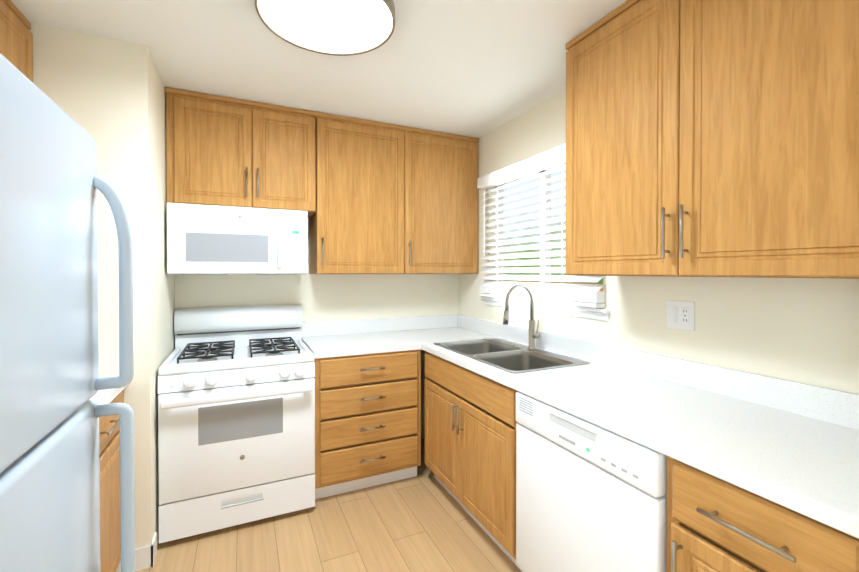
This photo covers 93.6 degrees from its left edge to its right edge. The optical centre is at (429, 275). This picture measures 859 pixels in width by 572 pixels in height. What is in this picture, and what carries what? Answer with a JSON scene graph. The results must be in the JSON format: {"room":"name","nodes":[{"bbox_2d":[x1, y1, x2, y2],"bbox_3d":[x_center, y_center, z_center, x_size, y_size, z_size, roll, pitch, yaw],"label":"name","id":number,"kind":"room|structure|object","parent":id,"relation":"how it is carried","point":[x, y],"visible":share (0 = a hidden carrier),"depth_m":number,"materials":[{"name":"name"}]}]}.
{"room":"kitchen","nodes":[
{"label":"kitchen","id":0,"kind":"room"},
{"bbox_2d":[28,23,174,571],"bbox_3d":[-1.820,0.148,2.091,0.750,2.440,0.790,0,1,-25],"label":"wall","id":1,"kind":"structure","parent":0,"point":[108,95],"depth_m":1.86,"materials":[{"name":"beige paint"}]},
{"bbox_2d":[0,0,32,81],"bbox_3d":[-1.666,-0.730,1.276,0.348,0.652,0.794,0,1,-25],"label":"upper cabinet","id":2,"kind":"object","parent":1,"relation":"attached to","point":[16,42],"visible":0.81,"depth_m":1.56,"materials":[{"name":"brown wood"}]},
{"bbox_2d":[117,532,156,571],"bbox_3d":[-1.388,1.320,1.918,0.138,0.100,0.108,0,1,-25],"label":"baseboard","id":3,"kind":"structure","parent":1,"relation":"attached to","point":[145,556],"depth_m":1.89,"materials":[{"name":"white paint"}]},
{"bbox_2d":[175,218,457,438],"bbox_3d":[-1.060,0.140,2.934,3.040,2.440,0.100,0,1,-25],"label":"wall","id":4,"kind":"structure","parent":0,"point":[327,297],"depth_m":3.04,"materials":[{"name":"beige paint"}]},
{"bbox_2d":[165,87,315,217],"bbox_3d":[-1.184,-0.745,2.599,0.836,0.656,0.384,0,1,-25],"label":"upper cabinet","id":5,"kind":"object","parent":4,"relation":"attached to","point":[224,151],"visible":1,"depth_m":2.44,"materials":[{"name":"brown wood"}]},
{"bbox_2d":[166,203,307,274],"bbox_3d":[-1.191,-0.210,2.561,0.762,0.408,0.453,0,1,-25],"label":"microwave","id":6,"kind":"object","parent":5,"relation":"attached to","point":[212,240],"visible":1,"depth_m":2.39,"materials":[{"name":"white"}]},
{"bbox_2d":[309,112,478,273],"bbox_3d":[-0.238,-0.545,3.040,1.250,1.064,0.384,0,1,-25],"label":"upper cabinet","id":7,"kind":"object","parent":4,"relation":"attached to","point":[394,199],"visible":1,"depth_m":2.86,"materials":[{"name":"brown wood"}]},
{"bbox_2d":[11,0,626,137],"bbox_3d":[-0.083,-1.109,0.817,3.040,0.100,4.740,0,1,-25],"label":"ceiling","id":8,"kind":"structure","parent":0,"point":[475,68],"depth_m":1.97,"materials":[{"name":"white paint"}]},
{"bbox_2d":[254,0,394,55],"bbox_3d":[-0.393,-1.012,1.556,0.520,0.105,0.520,0,1,-25],"label":"lamp","id":9,"kind":"object","parent":8,"relation":"attached to","point":[341,27],"visible":1,"depth_m":1.55,"materials":[{"name":"white plastic"}]},
{"bbox_2d":[135,438,521,571],"bbox_3d":[-0.083,1.411,0.842,3.040,0.060,4.740,0,1,-25],"label":"floor","id":10,"kind":"structure","parent":0,"point":[422,521],"depth_m":2.08,"materials":[{"name":"brown wood"}]},
{"bbox_2d":[0,53,134,571],"bbox_3d":[-0.972,0.530,0.476,0.887,1.710,0.760,0,1,-25],"label":"refrigerator","id":11,"kind":"object","parent":10,"relation":"on","point":[52,383],"visible":1,"depth_m":0.73,"materials":[{"name":"grey metal"}]},
{"bbox_2d":[89,376,129,571],"bbox_3d":[-1.464,0.870,1.269,0.693,1.014,1.006,0,1,-25],"label":"base cabinet","id":12,"kind":"object","parent":10,"relation":"on","point":[110,512],"visible":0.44,"depth_m":1.62,"materials":[{"name":"brown wood"}]},
{"bbox_2d":[158,304,314,543],"bbox_3d":[-1.128,0.787,2.431,0.762,1.155,0.727,0,1,-25],"label":"gas range","id":13,"kind":"object","parent":10,"relation":"on","point":[236,415],"visible":1,"depth_m":2.18,"materials":[{"name":"white metal"}]},
{"bbox_2d":[314,349,420,498],"bbox_3d":[-0.485,0.924,2.785,0.686,0.874,0.663,0,1,-25],"label":"drawers","id":14,"kind":"object","parent":10,"relation":"on","point":[367,420],"visible":0.96,"depth_m":2.51,"materials":[{"name":"brown wood"}]},
{"bbox_2d":[301,318,416,358],"bbox_3d":[-0.506,0.415,2.788,0.660,0.144,0.632,0,1,-25],"label":"countertop","id":15,"kind":"structure","parent":14,"relation":"on","point":[325,339],"depth_m":2.91,"materials":[{"name":"stone"}]},
{"bbox_2d":[425,351,522,571],"bbox_3d":[0.425,0.929,2.346,0.643,0.874,1.006,0,1,-25],"label":"base cabinet","id":16,"kind":"object","parent":10,"relation":"on","point":[471,422],"visible":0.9,"depth_m":2.08,"materials":[{"name":"brown wood"}]},
{"bbox_2d":[393,284,858,538],"bbox_3d":[0.530,0.342,2.111,0.648,0.581,2.732,0,1,-25],"label":"countertop","id":17,"kind":"structure","parent":16,"relation":"on","point":[792,445],"depth_m":1.38,"materials":[{"name":"stone"}]},
{"bbox_2d":[434,338,589,372],"bbox_3d":[0.431,0.539,2.376,0.500,0.183,0.875,0,1,-25],"label":"sink","id":18,"kind":"object","parent":17,"relation":"in","point":[506,356],"depth_m":2.38,"materials":[{"name":"silver metal"}]},
{"bbox_2d":[503,284,539,349],"bbox_3d":[0.513,0.247,2.470,0.238,0.398,0.231,0,1,-25],"label":"faucet","id":19,"kind":"object","parent":17,"relation":"on","point":[533,334],"depth_m":2.43,"materials":[{"name":"silver metal"}]},
{"bbox_2d":[516,392,666,571],"bbox_3d":[0.785,0.939,1.584,0.617,0.868,0.668,0,1,-25],"label":"dishwasher","id":20,"kind":"object","parent":10,"relation":"on","point":[591,497],"visible":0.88,"depth_m":1.41,"materials":[{"name":"white metal"}]},
{"bbox_2d":[666,456,858,571],"bbox_3d":[1.014,0.942,1.077,0.643,0.874,0.434,0,1,-25],"label":"base cabinet","id":21,"kind":"object","parent":10,"relation":"on","point":[715,524],"visible":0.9,"depth_m":0.97,"materials":[{"name":"brown wood"}]},
{"bbox_2d":[458,89,858,393],"bbox_3d":[1.260,0.155,1.453,0.120,2.440,4.540,0,1,-25],"label":"wall","id":22,"kind":"structure","parent":0,"point":[804,330],"depth_m":1.62,"materials":[{"name":"beige paint"}]},
{"bbox_2d":[481,296,610,320],"bbox_3d":[0.684,0.194,2.581,0.095,0.059,1.170,0,1,-25],"label":"window sill","id":23,"kind":"structure","parent":22,"relation":"attached to","point":[592,313],"depth_m":2.37,"materials":[{"name":"white paint"}]},
{"bbox_2d":[495,163,602,288],"bbox_3d":[0.750,-0.267,2.607,0.050,0.858,1.068,0,1,-25],"label":"window","id":24,"kind":"structure","parent":22,"relation":"in","point":[547,184],"depth_m":2.66,"materials":[{"name":"white"}]},
{"bbox_2d":[477,143,604,307],"bbox_3d":[0.632,-0.286,2.552,0.085,0.891,1.140,0,1,-25],"label":"window blind","id":25,"kind":"object","parent":24,"relation":"attached to","point":[586,295],"visible":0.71,"depth_m":2.52,"materials":[{"name":"white plastic"}]},
{"bbox_2d":[667,300,694,330],"bbox_3d":[1.065,0.167,1.716,0.010,0.120,0.120,0,1,-25],"label":"outlet","id":26,"kind":"object","parent":22,"relation":"attached to","point":[680,314],"visible":1,"depth_m":1.71,"materials":[{"name":"white plastic"}]},
{"bbox_2d":[565,0,858,278],"bbox_3d":[0.992,-0.529,1.419,0.384,1.064,1.108,0,1,-25],"label":"upper cabinet","id":27,"kind":"object","parent":22,"relation":"attached to","point":[712,138],"visible":1,"depth_m":1.26,"materials":[{"name":"brown wood"}]},
{"label":"outside","id":28,"kind":"structure","parent":0,"visible":0},
{"bbox_2d":[504,170,602,290],"bbox_3d":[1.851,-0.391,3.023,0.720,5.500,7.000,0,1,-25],"label":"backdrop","id":29,"kind":"structure","parent":28,"point":[534,219],"depth_m":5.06,"materials":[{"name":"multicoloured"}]}
]}

